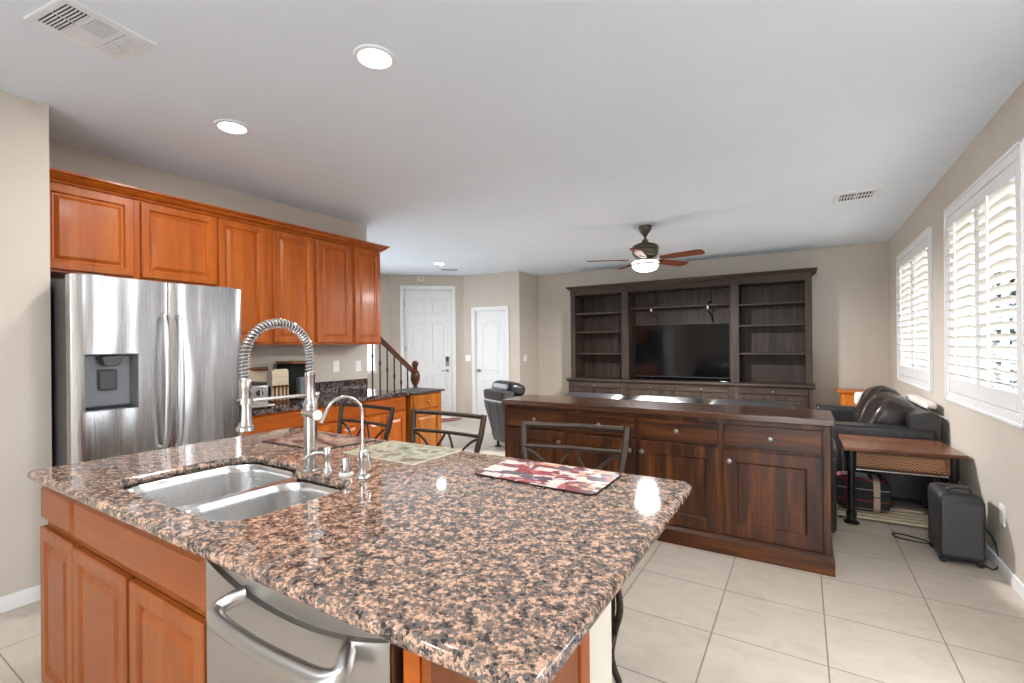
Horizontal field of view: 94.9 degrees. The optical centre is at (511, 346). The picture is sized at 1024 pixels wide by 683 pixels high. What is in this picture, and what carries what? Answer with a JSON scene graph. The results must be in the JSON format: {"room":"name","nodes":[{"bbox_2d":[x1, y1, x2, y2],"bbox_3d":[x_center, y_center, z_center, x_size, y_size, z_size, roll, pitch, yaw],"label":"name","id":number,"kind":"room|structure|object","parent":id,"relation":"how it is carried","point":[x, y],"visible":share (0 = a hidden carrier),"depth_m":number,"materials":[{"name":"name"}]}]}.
{"room":"kitchen","nodes":[
{"label":"kitchen","id":0,"kind":"room"},
{"bbox_2d":[0,90,51,596],"bbox_3d":[-3.970,0.035,1.088,0.750,2.740,4.083,-1,0,32],"label":"wall","id":1,"kind":"structure","parent":0,"point":[25,302],"depth_m":2.54,"materials":[{"name":"paint"}]},
{"bbox_2d":[0,584,40,613],"bbox_3d":[-3.580,1.359,0.973,0.014,0.085,3.883,-1,0,32],"label":"baseboard","id":2,"kind":"structure","parent":1,"relation":"attached to","point":[20,598],"depth_m":2.51,"materials":[{"name":"white paint"}]},
{"bbox_2d":[49,141,367,385],"bbox_3d":[-2.437,0.022,4.124,0.130,2.740,2.860,-1,0,32],"label":"wall","id":3,"kind":"structure","parent":0,"point":[61,156],"depth_m":4.21,"materials":[{"name":"paint"}]},
{"bbox_2d":[49,181,216,286],"bbox_3d":[-2.683,-0.726,3.296,0.329,0.550,1.008,-1,0,32],"label":"upper cabinet","id":4,"kind":"object","parent":3,"relation":"attached to","point":[92,232],"visible":0.66,"depth_m":3.15,"materials":[{"name":"brown wood"}]},
{"bbox_2d":[49,167,389,251],"bbox_3d":[-2.212,-1.037,4.018,0.378,0.063,2.758,-1,0,32],"label":"crown molding","id":5,"kind":"structure","parent":3,"relation":"attached to","point":[55,175],"depth_m":3.48,"materials":[{"name":"brown wood"}]},
{"bbox_2d":[216,217,267,344],"bbox_3d":[-2.307,-0.507,3.902,0.329,0.995,0.411,-1,0,32],"label":"upper cabinet","id":6,"kind":"object","parent":3,"relation":"attached to","point":[242,248],"visible":0.63,"depth_m":3.83,"materials":[{"name":"brown wood"}]},
{"bbox_2d":[267,228,351,344],"bbox_3d":[-1.968,-0.510,4.452,0.329,0.995,0.877,-1,0,32],"label":"upper cabinet","id":7,"kind":"object","parent":3,"relation":"attached to","point":[310,279],"visible":0.8,"depth_m":4.33,"materials":[{"name":"brown wood"}]},
{"bbox_2d":[268,378,367,396],"bbox_3d":[-2.107,0.424,4.507,0.020,0.118,1.825,-1,0,32],"label":"backsplash","id":8,"kind":"structure","parent":3,"relation":"attached to","point":[353,384],"depth_m":4.96,"materials":[{"name":"stone"}]},
{"bbox_2d":[333,360,338,371],"bbox_3d":[-1.849,0.211,4.943,0.009,0.118,0.075,-1,0,32],"label":"wall outlet","id":9,"kind":"object","parent":3,"relation":"attached to","point":[335,363],"visible":1,"depth_m":4.94,"materials":[{"name":"white plastic"}]},
{"bbox_2d":[355,361,360,371],"bbox_3d":[-1.696,0.220,5.188,0.011,0.118,0.075,-1,0,32],"label":"light switch","id":10,"kind":"object","parent":3,"relation":"attached to","point":[357,363],"visible":1,"depth_m":5.18,"materials":[{"name":"white plastic"}]},
{"bbox_2d":[352,246,380,344],"bbox_3d":[-1.639,-0.513,4.984,0.329,0.995,0.371,-1,0,32],"label":"upper cabinet","id":11,"kind":"object","parent":3,"relation":"attached to","point":[366,317],"visible":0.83,"depth_m":4.88,"materials":[{"name":"brown wood"}]},
{"bbox_2d":[368,273,389,389],"bbox_3d":[-3.611,0.032,6.869,0.120,2.740,4.900,-1,0,32],"label":"wall","id":12,"kind":"structure","parent":0,"point":[384,278],"depth_m":8.74,"materials":[{"name":"paint"}]},
{"bbox_2d":[368,345,376,373],"bbox_3d":[-3.154,-0.227,7.556,0.100,1.450,2.450,-1,0,32],"label":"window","id":13,"kind":"structure","parent":12,"relation":"in","point":[375,346],"depth_m":8.53,"materials":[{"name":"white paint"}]},
{"bbox_2d":[389,275,464,417],"bbox_3d":[-1.628,0.015,9.028,1.398,2.740,0.120,-1,0,-9],"label":"wall","id":14,"kind":"structure","parent":0,"point":[395,281],"depth_m":8.98,"materials":[{"name":"paint"}]},
{"bbox_2d":[400,285,455,417],"bbox_3d":[-1.602,0.117,9.016,1.040,2.535,0.151,-1,0,-9],"label":"door","id":15,"kind":"structure","parent":14,"relation":"in","point":[428,313],"depth_m":9.01,"materials":[{"name":"white paint"}]},
{"bbox_2d":[463,271,519,413],"bbox_3d":[-0.369,0.003,8.882,1.176,2.740,0.120,-1,0,25],"label":"wall","id":16,"kind":"structure","parent":0,"point":[491,289],"depth_m":8.81,"materials":[{"name":"paint"}]},
{"bbox_2d":[466,355,470,360],"bbox_3d":[-0.842,0.228,9.030,0.115,0.118,0.011,-1,0,25],"label":"light switch","id":17,"kind":"object","parent":16,"relation":"attached to","point":[468,357],"visible":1,"depth_m":9.02,"materials":[{"name":"white plastic"}]},
{"bbox_2d":[471,306,508,417],"bbox_3d":[-0.389,0.316,8.867,0.785,2.115,0.166,-1,0,25],"label":"door","id":18,"kind":"structure","parent":16,"relation":"in","point":[489,325],"depth_m":8.89,"materials":[{"name":"white paint"}]},
{"bbox_2d":[0,0,1023,275],"bbox_3d":[-1.202,-1.409,3.671,8.120,0.100,11.600,-1,0,32],"label":"ceiling","id":19,"kind":"structure","parent":0,"point":[535,137],"depth_m":2.71,"materials":[{"name":"paint"}]},
{"bbox_2d":[23,0,156,61],"bbox_3d":[-1.802,-1.349,2.021,0.310,0.011,0.330,-1,0,24],"label":"ceiling vent","id":20,"kind":"object","parent":19,"relation":"in","point":[72,20],"visible":1,"depth_m":2.00,"materials":[{"name":"metal"}]},
{"bbox_2d":[39,4,142,57],"bbox_3d":[-1.802,-1.346,2.021,0.255,0.006,0.298,-1,0,32],"label":"grille","id":21,"kind":"object","parent":20,"relation":"attached to","point":[71,22],"depth_m":2.01,"materials":[{"name":"metal"}]},
{"bbox_2d":[214,119,249,134],"bbox_3d":[-1.725,-1.348,2.899,0.196,0.011,0.196,-1,0,32],"label":"recessed light","id":22,"kind":"object","parent":19,"relation":"in","point":[226,125],"visible":1,"depth_m":2.88,"materials":[{"name":"white"}]},
{"bbox_2d":[353,44,395,70],"bbox_3d":[-0.647,-1.358,2.218,0.196,0.011,0.196,-1,0,32],"label":"recessed light","id":23,"kind":"object","parent":19,"relation":"in","point":[370,56],"visible":1,"depth_m":2.21,"materials":[{"name":"plastic"}]},
{"bbox_2d":[439,268,458,270],"bbox_3d":[-1.116,-1.356,8.342,0.340,0.008,0.180,-1,0,-8],"label":"ceiling vent","id":24,"kind":"object","parent":19,"relation":"in","point":[439,268],"visible":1,"depth_m":8.32,"materials":[{"name":"metal"}]},
{"bbox_2d":[587,225,704,271],"bbox_3d":[1.535,-1.119,5.377,1.280,0.527,1.266,-1,0,32],"label":"ceiling fan","id":25,"kind":"object","parent":19,"relation":"hanging from","point":[645,251],"visible":1,"depth_m":5.31,"materials":[{"name":"brown wood"}]},
{"bbox_2d":[832,186,883,203],"bbox_3d":[3.195,-1.393,4.366,0.360,0.011,0.380,-1,0,32],"label":"ceiling vent","id":26,"kind":"object","parent":19,"relation":"in","point":[869,193],"visible":1,"depth_m":4.34,"materials":[{"name":"metal"}]},
{"bbox_2d":[839,194,872,201],"bbox_3d":[3.227,-1.390,4.417,0.250,0.005,0.080,-1,0,32],"label":"grille","id":27,"kind":"object","parent":26,"relation":"attached to","point":[867,195],"depth_m":4.40,"materials":[{"name":"metal"}]},
{"bbox_2d":[840,191,873,197],"bbox_3d":[3.164,-1.390,4.315,0.250,0.005,0.080,-1,0,32],"label":"grille","id":28,"kind":"object","parent":26,"relation":"attached to","point":[865,192],"depth_m":4.31,"materials":[{"name":"metal"}]},
{"bbox_2d":[0,417,1023,682],"bbox_3d":[-1.177,1.431,3.671,8.120,0.100,11.600,-1,0,32],"label":"floor","id":29,"kind":"structure","parent":0,"point":[891,611],"depth_m":2.34,"materials":[{"name":"tile"}]},
{"bbox_2d":[40,486,79,682],"bbox_3d":[-1.479,0.942,1.946,0.338,0.882,0.609,-1,0,32],"label":"base cabinet","id":30,"kind":"object","parent":29,"relation":"on","point":[58,541],"visible":0.26,"depth_m":1.69,"materials":[{"name":"brown wood"}]},
{"bbox_2d":[50,273,241,466],"bbox_3d":[-2.409,0.481,3.075,0.864,1.760,0.902,-1,0,32],"label":"refrigerator","id":31,"kind":"object","parent":29,"relation":"on","point":[137,366],"visible":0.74,"depth_m":2.76,"materials":[{"name":"grey metal"}]},
{"bbox_2d":[73,465,294,682],"bbox_3d":[-0.954,0.938,1.623,0.892,0.882,0.609,-1,0,32],"label":"base cabinet","id":32,"kind":"object","parent":29,"relation":"on","point":[139,597],"visible":0.27,"depth_m":1.34,"materials":[{"name":"brown wood"}]},
{"bbox_2d":[27,428,691,682],"bbox_3d":[-0.617,0.476,1.668,2.197,0.032,1.102,-1,0,32],"label":"countertop","id":33,"kind":"structure","parent":32,"relation":"on","point":[482,579],"depth_m":1.11,"materials":[{"name":"brown stone"}]},
{"bbox_2d":[122,463,342,520],"bbox_3d":[-0.934,0.598,1.620,0.793,0.203,0.499,-1,0,32],"label":"sink","id":34,"kind":"object","parent":33,"relation":"in","point":[245,490],"visible":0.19,"depth_m":1.72,"materials":[{"name":"silver metal"}]},
{"bbox_2d":[122,463,295,508],"bbox_3d":[-1.090,0.600,1.716,0.426,0.203,0.499,-1,0,32],"label":"basin","id":35,"kind":"object","parent":34,"relation":"in","point":[190,490],"depth_m":1.86,"materials":[{"name":"silver metal"}]},
{"bbox_2d":[180,478,342,520],"bbox_3d":[-0.769,0.597,1.481,0.366,0.203,0.437,-1,0,32],"label":"basin","id":36,"kind":"object","parent":34,"relation":"in","point":[258,501],"depth_m":1.62,"materials":[{"name":"silver metal"}]},
{"bbox_2d":[236,319,322,472],"bbox_3d":[-0.789,0.183,1.632,0.118,0.558,0.304,-1,0,32],"label":"spring faucet","id":37,"kind":"object","parent":33,"relation":"on","point":[310,413],"visible":1,"depth_m":1.68,"materials":[{"name":"silver metal"}]},
{"bbox_2d":[302,446,333,472],"bbox_3d":[-0.703,0.416,1.706,0.042,0.090,0.111,-1,0,41],"label":"soap dispenser","id":38,"kind":"object","parent":33,"relation":"on","point":[326,452],"visible":1,"depth_m":1.72,"materials":[{"name":"silver metal"}]},
{"bbox_2d":[262,431,375,450],"bbox_3d":[-0.936,0.460,2.296,0.479,0.005,0.310,-1,0,32],"label":"placemat","id":39,"kind":"object","parent":33,"relation":"on","point":[334,440],"visible":0.88,"depth_m":2.28,"materials":[{"name":"brown fabric"}]},
{"bbox_2d":[319,395,371,478],"bbox_3d":[-0.571,0.314,1.618,0.168,0.291,0.085,-1,0,-20],"label":"tap","id":40,"kind":"object","parent":33,"relation":"on","point":[363,455],"visible":1,"depth_m":1.64,"materials":[{"name":"silver metal"}]},
{"bbox_2d":[339,456,352,476],"bbox_3d":[-0.593,0.427,1.678,0.050,0.064,0.050,-1,0,32],"label":"air gap","id":41,"kind":"object","parent":33,"relation":"on","point":[345,461],"visible":1,"depth_m":1.66,"materials":[{"name":"silver metal"}]},
{"bbox_2d":[343,440,461,464],"bbox_3d":[-0.475,0.456,2.038,0.425,0.005,0.295,-1,0,32],"label":"placemat","id":42,"kind":"object","parent":33,"relation":"on","point":[394,451],"visible":1,"depth_m":2.02,"materials":[{"name":"beige fabric"}]},
{"bbox_2d":[475,458,620,495],"bbox_3d":[0.122,0.451,1.652,0.465,0.005,0.283,-1,0,32],"label":"placemat","id":43,"kind":"object","parent":33,"relation":"on","point":[577,480],"visible":1,"depth_m":1.62,"materials":[{"name":"fabric"}]},
{"bbox_2d":[242,409,303,435],"bbox_3d":[-2.139,0.957,3.831,0.651,0.865,0.633,-1,0,32],"label":"base cabinet","id":44,"kind":"object","parent":29,"relation":"on","point":[286,419],"visible":0.02,"depth_m":3.69,"materials":[{"name":"brown wood"}]},
{"bbox_2d":[252,389,408,415],"bbox_3d":[-1.831,0.500,4.332,0.673,0.038,1.815,-1,0,32],"label":"countertop","id":45,"kind":"structure","parent":44,"relation":"on","point":[324,399],"depth_m":4.37,"materials":[{"name":"stone"}]},
{"bbox_2d":[248,367,267,384],"bbox_3d":[-2.255,0.334,4.037,0.047,0.300,0.312,-1,0,32],"label":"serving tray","id":46,"kind":"object","parent":45,"relation":"on","point":[259,374],"visible":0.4,"depth_m":4.09,"materials":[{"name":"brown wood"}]},
{"bbox_2d":[251,381,274,408],"bbox_3d":[-2.068,0.385,3.670,0.360,0.195,0.270,-1,0,32],"label":"toaster oven","id":47,"kind":"object","parent":45,"relation":"on","point":[259,389],"visible":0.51,"depth_m":3.67,"materials":[{"name":"silver metal"}]},
{"bbox_2d":[251,403,274,408],"bbox_3d":[-1.960,0.461,3.603,0.108,0.018,0.240,-1,0,32],"label":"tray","id":48,"kind":"object","parent":47,"relation":"on","point":[255,405],"depth_m":3.63,"materials":[{"name":"silver metal"}]},
{"bbox_2d":[268,369,289,403],"bbox_3d":[-2.000,0.339,4.027,0.082,0.285,0.150,-1,0,32],"label":"cutting board","id":49,"kind":"object","parent":45,"relation":"on","point":[280,385],"visible":0.98,"depth_m":4.00,"materials":[{"name":"brown wood"}]},
{"bbox_2d":[276,360,307,399],"bbox_3d":[-1.990,0.309,4.326,0.275,0.345,0.220,-1,0,32],"label":"coffee maker","id":50,"kind":"object","parent":45,"relation":"on","point":[296,369],"visible":0.59,"depth_m":4.24,"materials":[{"name":"grey plastic"}]},
{"bbox_2d":[206,560,403,682],"bbox_3d":[-0.335,0.938,1.176,0.615,0.870,0.658,-1,0,32],"label":"dishwasher","id":51,"kind":"object","parent":29,"relation":"on","point":[257,633],"visible":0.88,"depth_m":0.94,"materials":[{"name":"silver metal"}]},
{"bbox_2d":[317,401,361,436],"bbox_3d":[-1.820,0.954,4.348,0.651,0.865,0.578,-1,0,32],"label":"base cabinet","id":52,"kind":"object","parent":29,"relation":"on","point":[330,423],"visible":0.13,"depth_m":4.19,"materials":[{"name":"brown wood"}]},
{"bbox_2d":[337,402,394,439],"bbox_3d":[-0.983,0.865,2.620,0.489,1.038,0.486,-1,0,34],"label":"counter stool","id":53,"kind":"object","parent":29,"relation":"on","point":[341,420],"visible":0.16,"depth_m":2.77,"materials":[{"name":"brown metal"}]},
{"bbox_2d":[362,396,405,441],"bbox_3d":[-1.518,0.951,4.837,0.651,0.865,0.568,-1,0,32],"label":"base cabinet","id":54,"kind":"object","parent":29,"relation":"on","point":[398,429],"visible":0.24,"depth_m":4.69,"materials":[{"name":"brown wood"}]},
{"bbox_2d":[371,337,419,389],"bbox_3d":[-1.820,0.093,5.428,0.132,2.587,2.126,-1,0,32],"label":"stair railing","id":55,"kind":"object","parent":29,"relation":"on","point":[415,375],"visible":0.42,"depth_m":5.95,"materials":[{"name":"brown wood"}]},
{"bbox_2d":[394,387,444,446],"bbox_3d":[-1.083,0.936,5.252,0.467,0.888,0.527,-1,0,32],"label":"base cabinet","id":56,"kind":"object","parent":29,"relation":"on","point":[418,398],"visible":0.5,"depth_m":5.12,"materials":[{"name":"brown wood"}]},
{"bbox_2d":[410,409,486,452],"bbox_3d":[-0.441,0.860,2.265,0.489,1.038,0.486,-1,0,31],"label":"counter stool","id":57,"kind":"object","parent":29,"relation":"on","point":[479,437],"visible":0.19,"depth_m":2.43,"materials":[{"name":"brown metal"}]},
{"bbox_2d":[441,417,461,421],"bbox_3d":[-1.539,1.377,8.665,1.239,0.012,0.500,-1,0,-9],"label":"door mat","id":58,"kind":"object","parent":29,"relation":"on","point":[459,418],"visible":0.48,"depth_m":8.76,"materials":[{"name":"red fabric"}]},
{"bbox_2d":[403,631,589,682],"bbox_3d":[0.021,0.929,1.079,0.058,0.882,0.675,-1,0,32],"label":"island end panel","id":59,"kind":"object","parent":29,"relation":"on","point":[417,669],"visible":0.14,"depth_m":0.84,"materials":[{"name":"brown wood"}]},
{"bbox_2d":[484,380,524,446],"bbox_3d":[0.094,0.915,6.433,0.845,0.909,0.810,-1,0,-32],"label":"leather recliner","id":60,"kind":"object","parent":29,"relation":"on","point":[501,389],"visible":0.37,"depth_m":6.18,"materials":[{"name":"black leather"}]},
{"bbox_2d":[492,380,524,396],"bbox_3d":[-0.051,0.571,6.343,0.284,0.218,0.540,-1,0,-32],"label":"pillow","id":61,"kind":"object","parent":60,"relation":"on","point":[514,389],"depth_m":6.15,"materials":[{"name":"black leather"}]},
{"bbox_2d":[520,421,629,682],"bbox_3d":[0.188,0.855,1.847,0.489,1.038,0.486,-1,0,22],"label":"counter stool","id":62,"kind":"object","parent":29,"relation":"on","point":[616,619],"visible":0.24,"depth_m":1.97,"materials":[{"name":"black metal"}]},
{"bbox_2d":[589,602,611,682],"bbox_3d":[-0.547,0.934,1.942,1.925,0.882,0.195,-1,0,32],"label":"trim","id":63,"kind":"structure","parent":29,"relation":"on","point":[600,632],"depth_m":1.44,"materials":[{"name":"beige paint"}]},
{"bbox_2d":[502,394,834,576],"bbox_3d":[1.018,0.900,3.536,2.315,0.922,0.492,-1,0,32],"label":"sideboard","id":64,"kind":"object","parent":29,"relation":"on","point":[759,478],"visible":0.84,"depth_m":3.08,"materials":[{"name":"brown wood"}]},
{"bbox_2d":[565,267,817,409],"bbox_3d":[2.664,0.145,7.532,3.754,2.402,0.580,-1,0,32],"label":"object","id":65,"kind":"structure","parent":29,"relation":"on","point":[769,313],"depth_m":7.26,"materials":[{"name":"brown wood"}]},
{"bbox_2d":[570,382,620,387],"bbox_3d":[1.410,0.662,8.007,0.900,0.080,0.016,-1,0,32],"label":"drawer","id":66,"kind":"object","parent":65,"relation":"in","point":[572,384],"depth_m":7.99,"materials":[{"name":"brown wood"}]},
{"bbox_2d":[576,311,620,315],"bbox_3d":[1.585,-0.568,8.273,0.841,0.026,0.382,-1,0,32],"label":"shelf","id":67,"kind":"object","parent":65,"relation":"attached to","point":[601,313],"depth_m":8.29,"materials":[{"name":"brown wood"}]},
{"bbox_2d":[576,353,621,354],"bbox_3d":[1.591,0.132,8.273,0.841,0.026,0.382,-1,0,32],"label":"shelf","id":68,"kind":"object","parent":65,"relation":"attached to","point":[576,353],"depth_m":8.11,"materials":[{"name":"brown wood"}]},
{"bbox_2d":[576,331,621,333],"bbox_3d":[1.588,-0.243,8.273,0.841,0.026,0.382,-1,0,32],"label":"shelf","id":69,"kind":"object","parent":65,"relation":"attached to","point":[577,332],"depth_m":8.25,"materials":[{"name":"brown wood"}]},
{"bbox_2d":[627,384,674,390],"bbox_3d":[2.214,0.655,7.511,0.750,0.080,0.016,-1,0,32],"label":"drawer","id":70,"kind":"object","parent":65,"relation":"in","point":[630,387],"depth_m":7.50,"materials":[{"name":"brown wood"}]},
{"bbox_2d":[630,303,729,310],"bbox_3d":[2.720,-0.633,7.617,1.543,0.028,0.307,-1,0,32],"label":"shelf","id":71,"kind":"object","parent":65,"relation":"attached to","point":[699,306],"depth_m":7.62,"materials":[{"name":"brown wood"}]},
{"bbox_2d":[634,322,730,381],"bbox_3d":[2.685,0.095,7.509,1.466,0.898,0.200,-1,0,32],"label":"television","id":72,"kind":"object","parent":65,"relation":"on","point":[694,350],"visible":0.94,"depth_m":7.46,"materials":[{"name":"black plastic"}]},
{"bbox_2d":[675,385,728,392],"bbox_3d":[2.865,0.649,7.109,0.760,0.080,0.016,-1,0,32],"label":"drawer","id":73,"kind":"object","parent":65,"relation":"in","point":[678,388],"depth_m":7.10,"materials":[{"name":"brown wood"}]},
{"bbox_2d":[706,289,713,322],"bbox_3d":[3.110,-0.613,7.375,0.070,0.592,0.317,-1,0,32],"label":"lamp","id":74,"kind":"object","parent":65,"relation":"attached to","point":[710,301],"visible":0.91,"depth_m":7.44,"materials":[{"name":"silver metal"}]},
{"bbox_2d":[739,352,804,354],"bbox_3d":[3.818,0.109,6.900,0.829,0.026,0.382,-1,0,32],"label":"shelf","id":75,"kind":"object","parent":65,"relation":"attached to","point":[740,353],"depth_m":6.82,"materials":[{"name":"brown wood"}]},
{"bbox_2d":[739,323,804,327],"bbox_3d":[3.814,-0.303,6.900,0.829,0.026,0.382,-1,0,32],"label":"shelf","id":76,"kind":"object","parent":65,"relation":"attached to","point":[741,325],"depth_m":6.93,"materials":[{"name":"brown wood"}]},
{"bbox_2d":[739,301,804,306],"bbox_3d":[3.811,-0.613,6.900,0.829,0.026,0.382,-1,0,32],"label":"shelf","id":77,"kind":"object","parent":65,"relation":"attached to","point":[780,303],"depth_m":6.89,"materials":[{"name":"brown wood"}]},
{"bbox_2d":[740,388,808,395],"bbox_3d":[3.671,0.642,6.612,0.845,0.080,0.016,-1,0,32],"label":"drawer","id":78,"kind":"object","parent":65,"relation":"in","point":[743,391],"depth_m":6.59,"materials":[{"name":"brown wood"}]},
{"bbox_2d":[563,392,837,532],"bbox_3d":[1.417,0.891,4.160,2.390,0.933,0.880,-1,0,32],"label":"leather sofa","id":79,"kind":"object","parent":29,"relation":"on","point":[833,448],"visible":0.15,"depth_m":3.57,"materials":[{"name":"black leather"}]},
{"bbox_2d":[563,392,627,399],"bbox_3d":[0.731,0.647,4.270,0.635,0.435,0.294,-1,0,32],"label":"cushion","id":80,"kind":"object","parent":79,"relation":"on","point":[572,394],"depth_m":4.21,"materials":[{"name":"black leather"}]},
{"bbox_2d":[630,395,703,403],"bbox_3d":[1.276,0.643,3.934,0.635,0.435,0.294,-1,0,32],"label":"cushion","id":81,"kind":"object","parent":79,"relation":"on","point":[640,397],"depth_m":3.88,"materials":[{"name":"black leather"}]},
{"bbox_2d":[708,399,795,408],"bbox_3d":[1.820,0.638,3.598,0.635,0.435,0.294,-1,0,32],"label":"cushion","id":82,"kind":"object","parent":79,"relation":"on","point":[717,401],"depth_m":3.55,"materials":[{"name":"black leather"}]},
{"bbox_2d":[835,388,865,405],"bbox_3d":[4.623,0.956,6.226,0.545,0.745,0.498,-1,0,32],"label":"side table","id":83,"kind":"object","parent":29,"relation":"on","point":[846,395],"visible":0.12,"depth_m":6.14,"materials":[{"name":"orange wood"}]},
{"bbox_2d":[815,385,942,508],"bbox_3d":[3.540,0.867,4.683,0.835,0.943,1.647,-1,0,32],"label":"leather loveseat","id":84,"kind":"object","parent":29,"relation":"on","point":[880,411],"visible":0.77,"depth_m":4.06,"materials":[{"name":"black leather"}]},
{"bbox_2d":[854,392,862,404],"bbox_3d":[3.937,0.593,5.306,0.120,0.150,0.120,-1,0,32],"label":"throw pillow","id":85,"kind":"object","parent":84,"relation":"on","point":[857,395],"visible":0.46,"depth_m":5.28,"materials":[{"name":"white fabric"}]},
{"bbox_2d":[853,385,900,422],"bbox_3d":[3.771,0.661,4.866,0.390,0.536,0.630,-1,0,32],"label":"pillow","id":86,"kind":"object","parent":84,"relation":"on","point":[858,411],"depth_m":4.74,"materials":[{"name":"brown leather"}]},
{"bbox_2d":[860,392,913,424],"bbox_3d":[3.472,0.672,4.369,0.368,0.481,0.618,-1,0,32],"label":"pillow","id":87,"kind":"object","parent":84,"relation":"on","point":[885,408],"depth_m":4.16,"materials":[{"name":"brown leather"}]},
{"bbox_2d":[906,394,936,408],"bbox_3d":[3.775,0.505,4.348,0.085,0.050,0.950,-1,0,32],"label":"folded throw","id":88,"kind":"object","parent":84,"relation":"on","point":[917,399],"visible":1,"depth_m":4.17,"materials":[{"name":"white fabric"}]},
{"bbox_2d":[837,504,927,528],"bbox_3d":[2.896,1.326,3.699,0.575,0.036,0.355,-1,0,32],"label":"rug","id":89,"kind":"object","parent":29,"relation":"on","point":[893,515],"visible":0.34,"depth_m":3.63,"materials":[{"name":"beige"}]},
{"bbox_2d":[836,471,891,512],"bbox_3d":[2.820,1.172,3.801,0.375,0.270,0.299,-1,0,32],"label":"bag","id":90,"kind":"object","parent":89,"relation":"on","point":[872,491],"visible":0.77,"depth_m":3.68,"materials":[{"name":"fabric"}]},
{"bbox_2d":[838,434,968,524],"bbox_3d":[2.983,1.052,3.639,0.716,0.583,0.644,-1,0,32],"label":"end table","id":91,"kind":"object","parent":29,"relation":"on","point":[937,458],"visible":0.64,"depth_m":3.51,"materials":[{"name":"brown wood"}]},
{"bbox_2d":[892,482,998,569],"bbox_3d":[2.833,1.108,3.086,0.314,0.477,0.551,-1,0,5],"label":"paper shredder","id":92,"kind":"object","parent":29,"relation":"on","point":[956,513],"visible":0.99,"depth_m":2.88,"materials":[{"name":"black plastic"}]},
{"bbox_2d":[519,271,538,394],"bbox_3d":[0.310,-0.003,8.972,0.120,2.740,0.844,-1,0,32],"label":"wall","id":93,"kind":"structure","parent":0,"point":[528,283],"depth_m":8.88,"materials":[{"name":"paint"}]},
{"bbox_2d":[538,242,888,409],"bbox_3d":[2.801,-0.025,7.860,5.487,2.740,0.120,-1,0,32],"label":"wall","id":94,"kind":"structure","parent":0,"point":[850,322],"depth_m":6.75,"materials":[{"name":"paint"}]},
{"bbox_2d":[888,81,1023,583],"bbox_3d":[2.234,-0.020,1.583,0.140,2.740,11.440,-1,0,32],"label":"wall","id":95,"kind":"structure","parent":0,"point":[994,468],"depth_m":3.16,"materials":[{"name":"paint"}]},
{"bbox_2d":[896,226,933,392],"bbox_3d":[4.251,-0.333,4.919,0.186,1.490,1.720,-1,0,32],"label":"window","id":96,"kind":"structure","parent":95,"relation":"in","point":[914,269],"depth_m":4.77,"materials":[{"name":"white paint"}]},
{"bbox_2d":[943,138,1023,429],"bbox_3d":[3.114,-0.325,3.077,0.186,1.517,1.570,-1,0,32],"label":"window","id":97,"kind":"structure","parent":95,"relation":"in","point":[996,197],"depth_m":2.99,"materials":[{"name":"white paint"}]},
{"bbox_2d":[999,503,1004,526],"bbox_3d":[2.889,0.994,2.772,0.009,0.118,0.075,-1,0,32],"label":"wall outlet","id":98,"kind":"object","parent":95,"relation":"attached to","point":[1001,507],"visible":1,"depth_m":2.76,"materials":[{"name":"white plastic"}]},
{"bbox_2d":[985,543,1023,599],"bbox_3d":[3.850,1.298,4.329,0.013,0.075,4.800,-1,0,32],"label":"baseboard","id":99,"kind":"structure","parent":95,"relation":"attached to","point":[1013,580],"depth_m":2.71,"materials":[{"name":"white paint"}]},
{"label":"outside","id":100,"kind":"structure","parent":0,"visible":0},
{"bbox_3d":[16.169,1.316,11.769,12.860,0.060,53.000,-1,0,32],"label":"ground","id":101,"kind":"structure","parent":100,"visible":0},
{"bbox_2d":[916,292,1016,391],"bbox_3d":[16.537,-0.097,18.232,0.200,2.760,41.600,-1,0,32],"label":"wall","id":102,"kind":"structure","parent":101,"relation":"on","point":[923,349],"depth_m":12.71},
{"bbox_2d":[985,254,1016,390],"bbox_3d":[5.018,0.182,4.780,0.584,2.407,0.615,-1,0,32],"label":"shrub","id":103,"kind":"object","parent":101,"relation":"on","point":[1011,330],"visible":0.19,"depth_m":4.78,"materials":[{"name":"green plant"}]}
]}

